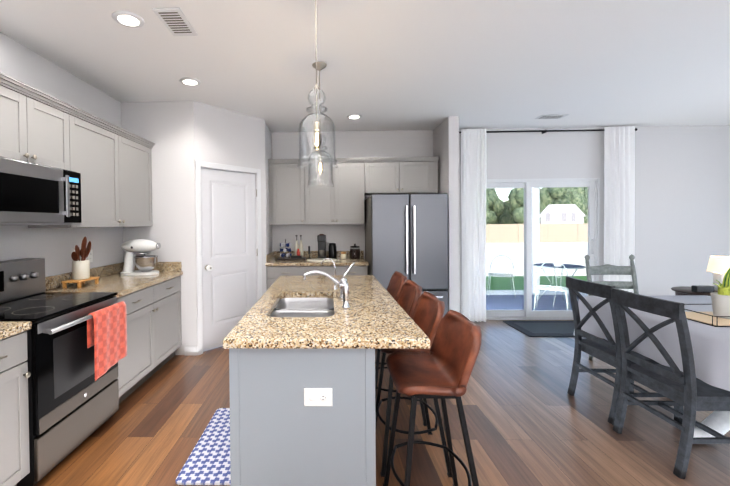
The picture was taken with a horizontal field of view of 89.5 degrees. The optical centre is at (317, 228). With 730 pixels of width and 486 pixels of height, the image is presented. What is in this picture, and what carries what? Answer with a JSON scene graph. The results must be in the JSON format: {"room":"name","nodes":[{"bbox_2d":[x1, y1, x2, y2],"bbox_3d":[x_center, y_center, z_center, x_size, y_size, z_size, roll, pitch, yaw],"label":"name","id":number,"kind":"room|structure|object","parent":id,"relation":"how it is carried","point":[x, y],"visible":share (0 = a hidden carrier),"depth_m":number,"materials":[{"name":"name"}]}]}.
{"room":"dining room and kitchen","nodes":[
{"label":"dining room and kitchen","id":0,"kind":"room"},
{"bbox_2d":[0,32,122,276],"bbox_3d":[-2.243,0.052,1.084,0.120,2.740,5.990,0,1,2],"label":"wall","id":1,"kind":"structure","parent":0,"point":[54,248],"depth_m":2.99,"materials":[{"name":"white paint"}]},
{"bbox_2d":[0,76,71,170],"bbox_3d":[-1.989,-0.635,2.302,0.328,0.455,0.760,0,1,2],"label":"upper cabinet","id":2,"kind":"object","parent":1,"relation":"attached to","point":[34,128],"depth_m":2.35,"materials":[{"name":"grey wood"}]},
{"bbox_2d":[0,157,81,225],"bbox_3d":[-1.922,-0.210,2.307,0.451,0.383,0.756,0,1,2],"label":"microwave","id":3,"kind":"object","parent":2,"relation":"attached to","point":[34,194],"visible":1,"depth_m":2.27,"materials":[{"name":"silver metal"}]},
{"bbox_2d":[28,108,123,227],"bbox_3d":[-1.968,-0.440,2.999,0.328,0.865,0.742,0,1,2],"label":"upper cabinet","id":4,"kind":"object","parent":1,"relation":"attached to","point":[111,163],"depth_m":3.02,"materials":[{"name":"grey wood"}]},
{"bbox_2d":[45,262,123,289],"bbox_3d":[-2.128,0.436,2.500,0.020,0.099,2.916,0,1,2],"label":"backsplash","id":5,"kind":"structure","parent":1,"relation":"attached to","point":[51,282],"depth_m":3.37,"materials":[{"name":"beige stone"}]},
{"bbox_2d":[87,250,92,261],"bbox_3d":[-2.113,0.258,3.399,0.008,0.116,0.070,0,1,2],"label":"electrical outlet","id":6,"kind":"object","parent":1,"relation":"attached to","point":[90,257],"visible":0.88,"depth_m":3.40,"materials":[{"name":"white plastic"}]},
{"bbox_2d":[124,132,152,226],"bbox_3d":[-1.952,-0.449,3.598,0.328,0.865,0.685,0,1,2],"label":"upper cabinet","id":7,"kind":"object","parent":1,"relation":"attached to","point":[137,152],"depth_m":3.65,"materials":[{"name":"grey wood"}]},
{"bbox_2d":[121,101,196,354],"bbox_3d":[-1.708,0.006,4.005,0.790,2.740,0.120,0,1,2],"label":"wall","id":8,"kind":"structure","parent":0,"point":[167,128],"depth_m":3.94,"materials":[{"name":"white paint"}]},
{"bbox_2d":[135,262,181,269],"bbox_3d":[-1.770,0.412,3.939,0.617,0.099,0.020,0,1,2],"label":"backsplash","id":9,"kind":"structure","parent":8,"relation":"attached to","point":[160,265],"depth_m":3.92,"materials":[{"name":"beige stone"}]},
{"bbox_2d":[184,346,197,355],"bbox_3d":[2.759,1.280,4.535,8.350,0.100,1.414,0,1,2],"label":"baseboard","id":10,"kind":"structure","parent":8,"relation":"attached to","point":[190,350],"depth_m":3.94,"materials":[{"name":"white wood"}]},
{"bbox_2d":[193,101,266,345],"bbox_3d":[-1.029,-0.005,4.340,0.120,2.740,0.986,0,1,42],"label":"wall","id":11,"kind":"structure","parent":0,"point":[225,136],"depth_m":4.28,"materials":[{"name":"white paint"}]},
{"bbox_2d":[195,161,261,354],"bbox_3d":[-1.046,0.315,4.311,0.136,2.102,0.892,0,1,42],"label":"door frame","id":12,"kind":"structure","parent":11,"relation":"attached to","point":[199,165],"depth_m":3.99,"materials":[{"name":"white wood"}]},
{"bbox_2d":[201,168,256,351],"bbox_3d":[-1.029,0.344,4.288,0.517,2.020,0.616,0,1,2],"label":"pantry door","id":13,"kind":"structure","parent":11,"relation":"in","point":[228,225],"depth_m":4.25,"materials":[{"name":"white"}]},
{"bbox_2d":[266,252,272,262],"bbox_3d":[-0.643,0.388,4.990,0.020,0.099,0.617,0,1,2],"label":"backsplash","id":14,"kind":"structure","parent":11,"relation":"attached to","point":[270,256],"depth_m":4.88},
{"bbox_2d":[265,123,272,254],"bbox_3d":[-0.721,-0.017,4.993,0.120,2.740,0.650,0,1,2],"label":"wall","id":15,"kind":"structure","parent":0,"point":[268,155],"depth_m":4.94,"materials":[{"name":"white paint"}]},
{"bbox_2d":[0,0,729,131],"bbox_3d":[2.327,-1.396,1.638,9.250,0.060,7.390,0,1,2],"label":"ceiling","id":16,"kind":"structure","parent":0,"point":[395,65],"depth_m":2.93,"materials":[{"name":"white paint"}]},
{"bbox_2d":[112,10,144,27],"bbox_3d":[-1.210,-1.337,2.341,0.189,0.014,0.189,-1,1,-43],"label":"recessed light","id":17,"kind":"object","parent":16,"relation":"in","point":[128,19],"depth_m":2.33,"materials":[{"name":"white"}]},
{"bbox_2d":[152,8,197,35],"bbox_3d":[-0.919,-1.341,2.384,0.170,0.013,0.320,0,1,2],"label":"ceiling vent","id":18,"kind":"object","parent":16,"relation":"in","point":[175,21],"depth_m":2.36,"materials":[{"name":"white metal"}]},
{"bbox_2d":[179,77,200,85],"bbox_3d":[-1.172,-1.352,3.370,0.189,0.014,0.189,-1,1,-43],"label":"recessed light","id":19,"kind":"object","parent":16,"relation":"in","point":[189,81],"depth_m":3.35,"materials":[{"name":"white"}]},
{"bbox_2d":[297,0,337,170],"bbox_3d":[-0.004,-0.843,2.035,0.232,1.014,0.232,0,1,2],"label":"pendant light","id":20,"kind":"object","parent":16,"relation":"hanging from","point":[316,125],"visible":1,"depth_m":2.03,"materials":[{"name":"clear glass"}]},
{"bbox_2d":[307,62,333,187],"bbox_3d":[0.024,-0.856,3.055,0.232,1.020,0.232,0,1,2],"label":"pendant light","id":21,"kind":"object","parent":16,"relation":"hanging from","point":[321,66],"visible":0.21,"depth_m":3.04,"materials":[{"name":"clear glass"}]},
{"bbox_2d":[347,114,361,118],"bbox_3d":[0.461,-1.383,4.526,0.189,0.014,0.189,-1,1,-43],"label":"recessed light","id":22,"kind":"object","parent":16,"relation":"in","point":[353,116],"depth_m":4.49,"materials":[{"name":"white"}]},
{"bbox_2d":[535,114,568,118],"bbox_3d":[2.953,-1.406,4.598,0.320,0.013,0.170,0,1,2],"label":"ceiling vent","id":23,"kind":"object","parent":16,"relation":"in","point":[546,116],"depth_m":4.57,"materials":[{"name":"white metal"}]},
{"bbox_2d":[35,320,729,485],"bbox_3d":[2.350,1.405,1.628,9.250,0.060,7.290,0,1,2],"label":"floor","id":24,"kind":"structure","parent":0,"point":[530,421],"depth_m":2.47,"materials":[{"name":"brown wood"}]},
{"bbox_2d":[0,330,30,485],"bbox_3d":[-1.842,0.972,1.697,0.627,0.875,0.484,0,1,2],"label":"base cabinet","id":25,"kind":"object","parent":24,"relation":"on","point":[14,374],"depth_m":1.84,"materials":[{"name":"grey wood"}]},
{"bbox_2d":[0,322,31,341],"bbox_3d":[-1.839,0.518,1.484,0.652,0.040,0.898,0,1,2],"label":"countertop","id":26,"kind":"structure","parent":25,"relation":"on","point":[7,329],"depth_m":1.84,"materials":[{"name":"beige stone"}]},
{"bbox_2d":[0,258,126,485],"bbox_3d":[-1.763,0.811,2.317,0.751,1.180,0.754,0,1,2],"label":"range","id":27,"kind":"object","parent":24,"relation":"on","point":[76,347],"visible":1,"depth_m":2.25,"materials":[{"name":"black metal"}]},
{"bbox_2d":[29,286,159,403],"bbox_3d":[-1.805,0.953,3.046,0.627,0.875,0.684,0,1,2],"label":"base cabinet","id":28,"kind":"object","parent":24,"relation":"on","point":[154,326],"depth_m":3.10,"materials":[{"name":"grey wood"}]},
{"bbox_2d":[46,270,182,297],"bbox_3d":[-1.789,0.491,3.323,0.652,0.040,1.254,0,1,2],"label":"countertop","id":29,"kind":"structure","parent":28,"relation":"on","point":[118,283],"depth_m":3.14,"materials":[{"name":"beige stone"}]},
{"bbox_2d":[61,237,99,287],"bbox_3d":[-1.957,0.271,3.025,0.151,0.410,0.260,0,1,2],"label":"utensil crock","id":30,"kind":"object","parent":29,"relation":"on","point":[80,271],"visible":1,"depth_m":2.99,"materials":[{"name":"white ceramic"}]},
{"bbox_2d":[120,239,160,275],"bbox_3d":[-1.801,0.287,3.721,0.395,0.355,0.232,0,1,2],"label":"stand mixer","id":31,"kind":"object","parent":29,"relation":"on","point":[145,264],"visible":1,"depth_m":3.67,"materials":[{"name":"white plastic"}]},
{"bbox_2d":[160,274,182,367],"bbox_3d":[-1.789,0.944,3.615,0.627,0.875,0.683,0,1,2],"label":"base cabinet","id":32,"kind":"object","parent":24,"relation":"on","point":[170,293],"depth_m":3.69,"materials":[{"name":"grey wood"}]},
{"bbox_2d":[176,408,230,484],"bbox_3d":[-0.571,1.383,2.383,0.400,0.012,0.800,0,1,2],"label":"rug","id":33,"kind":"object","parent":24,"relation":"on","point":[207,462],"visible":0.5,"depth_m":2.20,"materials":[{"name":"blue fabric"}]},
{"bbox_2d":[266,267,308,289],"bbox_3d":[-0.374,0.912,5.006,0.548,0.875,0.627,0,1,2],"label":"base cabinet","id":34,"kind":"object","parent":24,"relation":"on","point":[275,269],"depth_m":4.69,"materials":[{"name":"grey wood"}]},
{"bbox_2d":[265,259,368,266],"bbox_3d":[0.006,0.452,4.971,1.318,0.040,0.662,0,1,2],"label":"countertop","id":35,"kind":"structure","parent":34,"relation":"on","point":[272,262],"depth_m":4.66,"materials":[{"name":"beige stone"}]},
{"bbox_2d":[276,235,305,259],"bbox_3d":[-0.360,0.264,5.102,0.400,0.337,0.240,0,1,2],"label":"tray","id":36,"kind":"object","parent":35,"relation":"on","point":[298,253],"visible":1,"depth_m":5.08,"materials":[{"name":"black wood"}]},
{"bbox_2d":[317,234,325,257],"bbox_3d":[0.066,0.253,5.151,0.120,0.350,0.180,0,1,2],"label":"coffee maker","id":37,"kind":"object","parent":35,"relation":"on","point":[321,239],"visible":0.88,"depth_m":5.09,"materials":[{"name":"black plastic"}]},
{"bbox_2d":[307,258,336,261],"bbox_3d":[0.065,0.423,4.873,0.410,0.018,0.410,0,1,2],"label":"round board","id":38,"kind":"object","parent":35,"relation":"on","point":[318,260],"visible":0.96,"depth_m":4.78,"materials":[{"name":"beige ceramic"}]},
{"bbox_2d":[329,243,335,258],"bbox_3d":[0.217,0.317,5.167,0.110,0.220,0.110,0,1,2],"label":"jug","id":39,"kind":"object","parent":35,"relation":"on","point":[332,250],"visible":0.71,"depth_m":5.12,"materials":[{"name":"black plastic"}]},
{"bbox_2d":[341,252,346,258],"bbox_3d":[0.371,0.378,5.094,0.080,0.097,0.079,0,1,2],"label":"candle jar","id":40,"kind":"object","parent":35,"relation":"on","point":[343,255],"visible":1,"depth_m":5.06,"materials":[{"name":"beige glass"}]},
{"bbox_2d":[350,244,359,258],"bbox_3d":[0.531,0.319,5.129,0.144,0.210,0.143,0,1,2],"label":"coffee canister","id":41,"kind":"object","parent":35,"relation":"on","point":[355,253],"visible":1,"depth_m":5.07,"materials":[{"name":"brown glass"}]},
{"bbox_2d":[229,258,375,485],"bbox_3d":[-0.044,0.805,2.554,0.654,1.154,1.884,0,1,2],"label":"kitchen island","id":42,"kind":"object","parent":24,"relation":"on","point":[302,417],"visible":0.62,"depth_m":1.62,"materials":[{"name":"grey wood"}]},
{"bbox_2d":[223,275,429,348],"bbox_3d":[0.064,0.488,2.550,0.905,0.044,1.935,0,1,2],"label":"island countertop","id":43,"kind":"structure","parent":42,"relation":"on","point":[375,315],"depth_m":1.83,"materials":[{"name":"stone"}]},
{"bbox_2d":[309,267,367,275],"bbox_3d":[0.221,0.907,4.989,0.872,0.875,0.627,0,1,2],"label":"base cabinet","id":44,"kind":"object","parent":24,"relation":"on","point":[330,270],"depth_m":4.67,"materials":[{"name":"grey wood"}]},
{"bbox_2d":[375,271,406,363],"bbox_3d":[0.590,0.885,3.255,0.408,0.969,0.448,0,1,2],"label":"stool","id":45,"kind":"object","parent":24,"relation":"on","point":[397,282],"visible":0.15,"depth_m":3.33,"materials":[{"name":"brown leather"}]},
{"bbox_2d":[375,279,426,425],"bbox_3d":[0.576,0.892,2.755,0.408,0.969,0.448,0,1,2],"label":"stool","id":46,"kind":"object","parent":24,"relation":"on","point":[409,295],"visible":0.33,"depth_m":2.71,"materials":[{"name":"brown leather"}]},
{"bbox_2d":[365,193,447,316],"bbox_3d":[1.131,0.457,4.794,0.915,1.765,0.900,0,1,2],"label":"refrigerator","id":47,"kind":"object","parent":24,"relation":"on","point":[406,235],"visible":0.5,"depth_m":4.39,"materials":[{"name":"grey metal"}]},
{"bbox_2d":[375,291,451,476],"bbox_3d":[0.562,0.899,2.245,0.408,0.969,0.448,0,1,2],"label":"stool","id":48,"kind":"object","parent":24,"relation":"on","point":[427,314],"visible":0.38,"depth_m":2.10,"materials":[{"name":"brown leather"}]},
{"bbox_2d":[383,310,481,485],"bbox_3d":[0.549,0.907,1.745,0.408,0.969,0.448,0,1,2],"label":"stool","id":49,"kind":"object","parent":24,"relation":"on","point":[442,370],"visible":1,"depth_m":1.73,"materials":[{"name":"brown leather"}]},
{"bbox_2d":[503,321,574,336],"bbox_3d":[3.242,1.315,4.809,1.250,0.012,0.700,0,1,2],"label":"rug","id":50,"kind":"object","parent":24,"relation":"on","point":[547,328],"visible":0.54,"depth_m":4.80,"materials":[{"name":"grey fabric"}]},
{"bbox_2d":[584,254,638,360],"bbox_3d":[3.002,0.808,3.521,0.498,1.072,0.529,0,1,2],"label":"chair","id":51,"kind":"object","parent":24,"relation":"on","point":[607,269],"visible":0.31,"depth_m":3.74,"materials":[{"name":"grey paint"}]},
{"bbox_2d":[566,276,682,424],"bbox_3d":[2.279,0.878,2.753,0.535,0.968,0.474,0,1,2],"label":"dining chair","id":52,"kind":"object","parent":24,"relation":"on","point":[608,351],"visible":0.69,"depth_m":2.70,"materials":[{"name":"black paint"}]},
{"bbox_2d":[611,288,729,478],"bbox_3d":[2.219,0.886,2.219,0.535,0.968,0.474,0,1,2],"label":"dining chair","id":53,"kind":"object","parent":24,"relation":"on","point":[689,391],"visible":0.96,"depth_m":2.11,"materials":[{"name":"black paint"}]},
{"bbox_2d":[671,286,717,295],"bbox_3d":[4.667,1.033,4.336,0.670,0.576,0.670,0,1,2],"label":"accent table","id":54,"kind":"object","parent":24,"relation":"on","point":[682,290],"visible":0.25,"depth_m":4.39,"materials":[{"name":"black wood"}]},
{"bbox_2d":[691,285,713,292],"bbox_3d":[4.523,0.710,4.280,0.200,0.074,0.070,0,1,2],"label":"speaker box","id":55,"kind":"object","parent":54,"relation":"on","point":[702,288],"visible":0.9,"depth_m":4.25,"materials":[{"name":"black plastic"}]},
{"bbox_2d":[707,256,729,290],"bbox_3d":[4.834,0.540,4.354,0.256,0.405,0.256,0,1,2],"label":"table lamp","id":56,"kind":"object","parent":54,"relation":"on","point":[720,265],"visible":0.75,"depth_m":4.32,"materials":[{"name":"white fabric"}]},
{"bbox_2d":[693,411,729,437],"bbox_3d":[2.807,0.982,2.175,1.080,0.758,1.980,0,1,2],"label":"dining table","id":57,"kind":"object","parent":24,"relation":"on","point":[718,421],"visible":0.1,"depth_m":2.29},
{"bbox_2d":[573,295,729,390],"bbox_3d":[2.807,0.775,2.170,1.208,0.353,2.119,0,1,2],"label":"table cloth","id":58,"kind":"object","parent":57,"relation":"on","point":[711,348],"visible":0.54,"depth_m":2.34,"materials":[{"name":"grey fabric"}]},
{"bbox_2d":[684,268,729,326],"bbox_3d":[2.828,0.407,2.376,0.806,0.372,0.346,0,1,2],"label":"potted plant","id":59,"kind":"object","parent":58,"relation":"on","point":[719,316],"visible":1,"depth_m":2.37,"materials":[{"name":"green plant leaves"},{"name":"white ceramic pot"}]},
{"bbox_2d":[433,116,459,312],"bbox_3d":[1.733,-0.037,4.921,0.130,2.740,0.660,0,1,2],"label":"wall","id":60,"kind":"structure","parent":0,"point":[446,141],"depth_m":4.60,"materials":[{"name":"white paint"}]},
{"bbox_2d":[271,125,729,312],"bbox_3d":[3.146,-0.055,5.272,7.835,2.740,0.120,0,1,2],"label":"wall","id":61,"kind":"structure","parent":0,"point":[682,204],"depth_m":5.17,"materials":[{"name":"white paint"}]},
{"bbox_2d":[268,161,311,224],"bbox_3d":[-0.378,-0.484,5.135,0.558,0.865,0.328,0,1,2],"label":"upper cabinet","id":62,"kind":"object","parent":61,"relation":"attached to","point":[294,199],"depth_m":4.98,"materials":[{"name":"grey wood"}]},
{"bbox_2d":[273,251,363,258],"bbox_3d":[0.014,0.378,5.291,1.318,0.099,0.020,0,1,2],"label":"backsplash","id":63,"kind":"structure","parent":61,"relation":"attached to","point":[313,254],"depth_m":5.28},
{"bbox_2d":[312,158,364,224],"bbox_3d":[0.213,-0.489,5.119,0.872,0.865,0.328,0,1,2],"label":"upper cabinet","id":64,"kind":"object","parent":61,"relation":"attached to","point":[343,203],"depth_m":4.96,"materials":[{"name":"grey wood"}]},
{"bbox_2d":[364,157,438,196],"bbox_3d":[1.139,-0.704,5.081,0.986,0.450,0.348,0,1,2],"label":"upper cabinet","id":65,"kind":"object","parent":61,"relation":"attached to","point":[382,175],"depth_m":4.91,"materials":[{"name":"grey wood"}]},
{"bbox_2d":[486,178,599,319],"bbox_3d":[3.061,0.304,5.261,1.910,2.025,0.137,0,1,2],"label":"sliding glass door","id":66,"kind":"structure","parent":61,"relation":"in","point":[593,208],"depth_m":5.24,"materials":[{"name":"white"}]},
{"bbox_2d":[459,128,637,133],"bbox_3d":[4.418,-1.373,5.105,4.920,0.040,0.102,0,1,2],"label":"curtain rod","id":67,"kind":"object","parent":61,"relation":"attached to","point":[545,131],"visible":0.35,"depth_m":5.10,"materials":[{"name":"black metal"}]},
{"bbox_2d":[461,129,485,321],"bbox_3d":[2.196,-0.039,5.102,0.348,2.690,0.066,0,1,2],"label":"curtain","id":68,"kind":"object","parent":67,"relation":"hanging from","point":[473,141],"depth_m":5.10,"materials":[{"name":"white fabric"}]},
{"bbox_2d":[603,126,634,292],"bbox_3d":[4.178,-0.055,5.049,0.422,2.690,0.066,0,1,2],"label":"curtain","id":69,"kind":"object","parent":67,"relation":"hanging from","point":[619,196],"depth_m":5.04,"materials":[{"name":"white fabric"}]},
{"label":"outside","id":70,"kind":"structure","parent":0,"visible":0},
{"bbox_2d":[486,242,587,289],"bbox_3d":[16.895,0.628,72.263,150.000,0.120,134.530,0,1,2],"label":"ground","id":71,"kind":"structure","parent":70,"point":[517,260],"depth_m":16.26,"materials":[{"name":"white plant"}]},
{"bbox_2d":[486,188,587,309],"bbox_3d":[3.586,-0.010,6.786,6.000,3.400,2.930,0,1,2],"label":"patio slab","id":72,"kind":"object","parent":71,"relation":"on","point":[512,304],"depth_m":7.69,"materials":[{"name":"grey concrete"}]},
{"bbox_2d":[487,255,515,297],"bbox_3d":[3.816,0.962,7.584,0.516,0.870,0.542,0,1,23],"label":"patio chair","id":73,"kind":"object","parent":72,"relation":"on","point":[499,274],"depth_m":7.41,"materials":[{"name":"silver metal"}]},
{"bbox_2d":[533,260,570,309],"bbox_3d":[3.942,0.982,6.129,0.516,0.870,0.542,0,1,38],"label":"patio chair","id":74,"kind":"object","parent":72,"relation":"on","point":[565,289],"depth_m":6.15,"materials":[{"name":"silver metal"}]},
{"bbox_2d":[533,263,585,305],"bbox_3d":[4.515,1.020,6.821,0.822,0.769,0.822,0,1,2],"label":"patio table","id":75,"kind":"object","parent":72,"relation":"on","point":[553,265],"depth_m":6.69,"materials":[{"name":"silver metal"}]},
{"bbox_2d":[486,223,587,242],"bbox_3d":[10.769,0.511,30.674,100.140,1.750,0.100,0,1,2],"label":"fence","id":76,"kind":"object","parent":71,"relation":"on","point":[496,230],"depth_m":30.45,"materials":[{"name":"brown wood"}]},
{"bbox_2d":[486,187,587,223],"bbox_3d":[16.538,-4.177,60.726,150.000,10.165,16.472,0,1,2],"label":"trees","id":77,"kind":"object","parent":71,"relation":"on","point":[514,209],"depth_m":55.60,"materials":[{"name":"green plant"}]},
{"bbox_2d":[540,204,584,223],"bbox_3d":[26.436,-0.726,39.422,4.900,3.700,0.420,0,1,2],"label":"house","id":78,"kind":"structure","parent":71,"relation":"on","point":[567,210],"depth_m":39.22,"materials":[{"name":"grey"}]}
]}

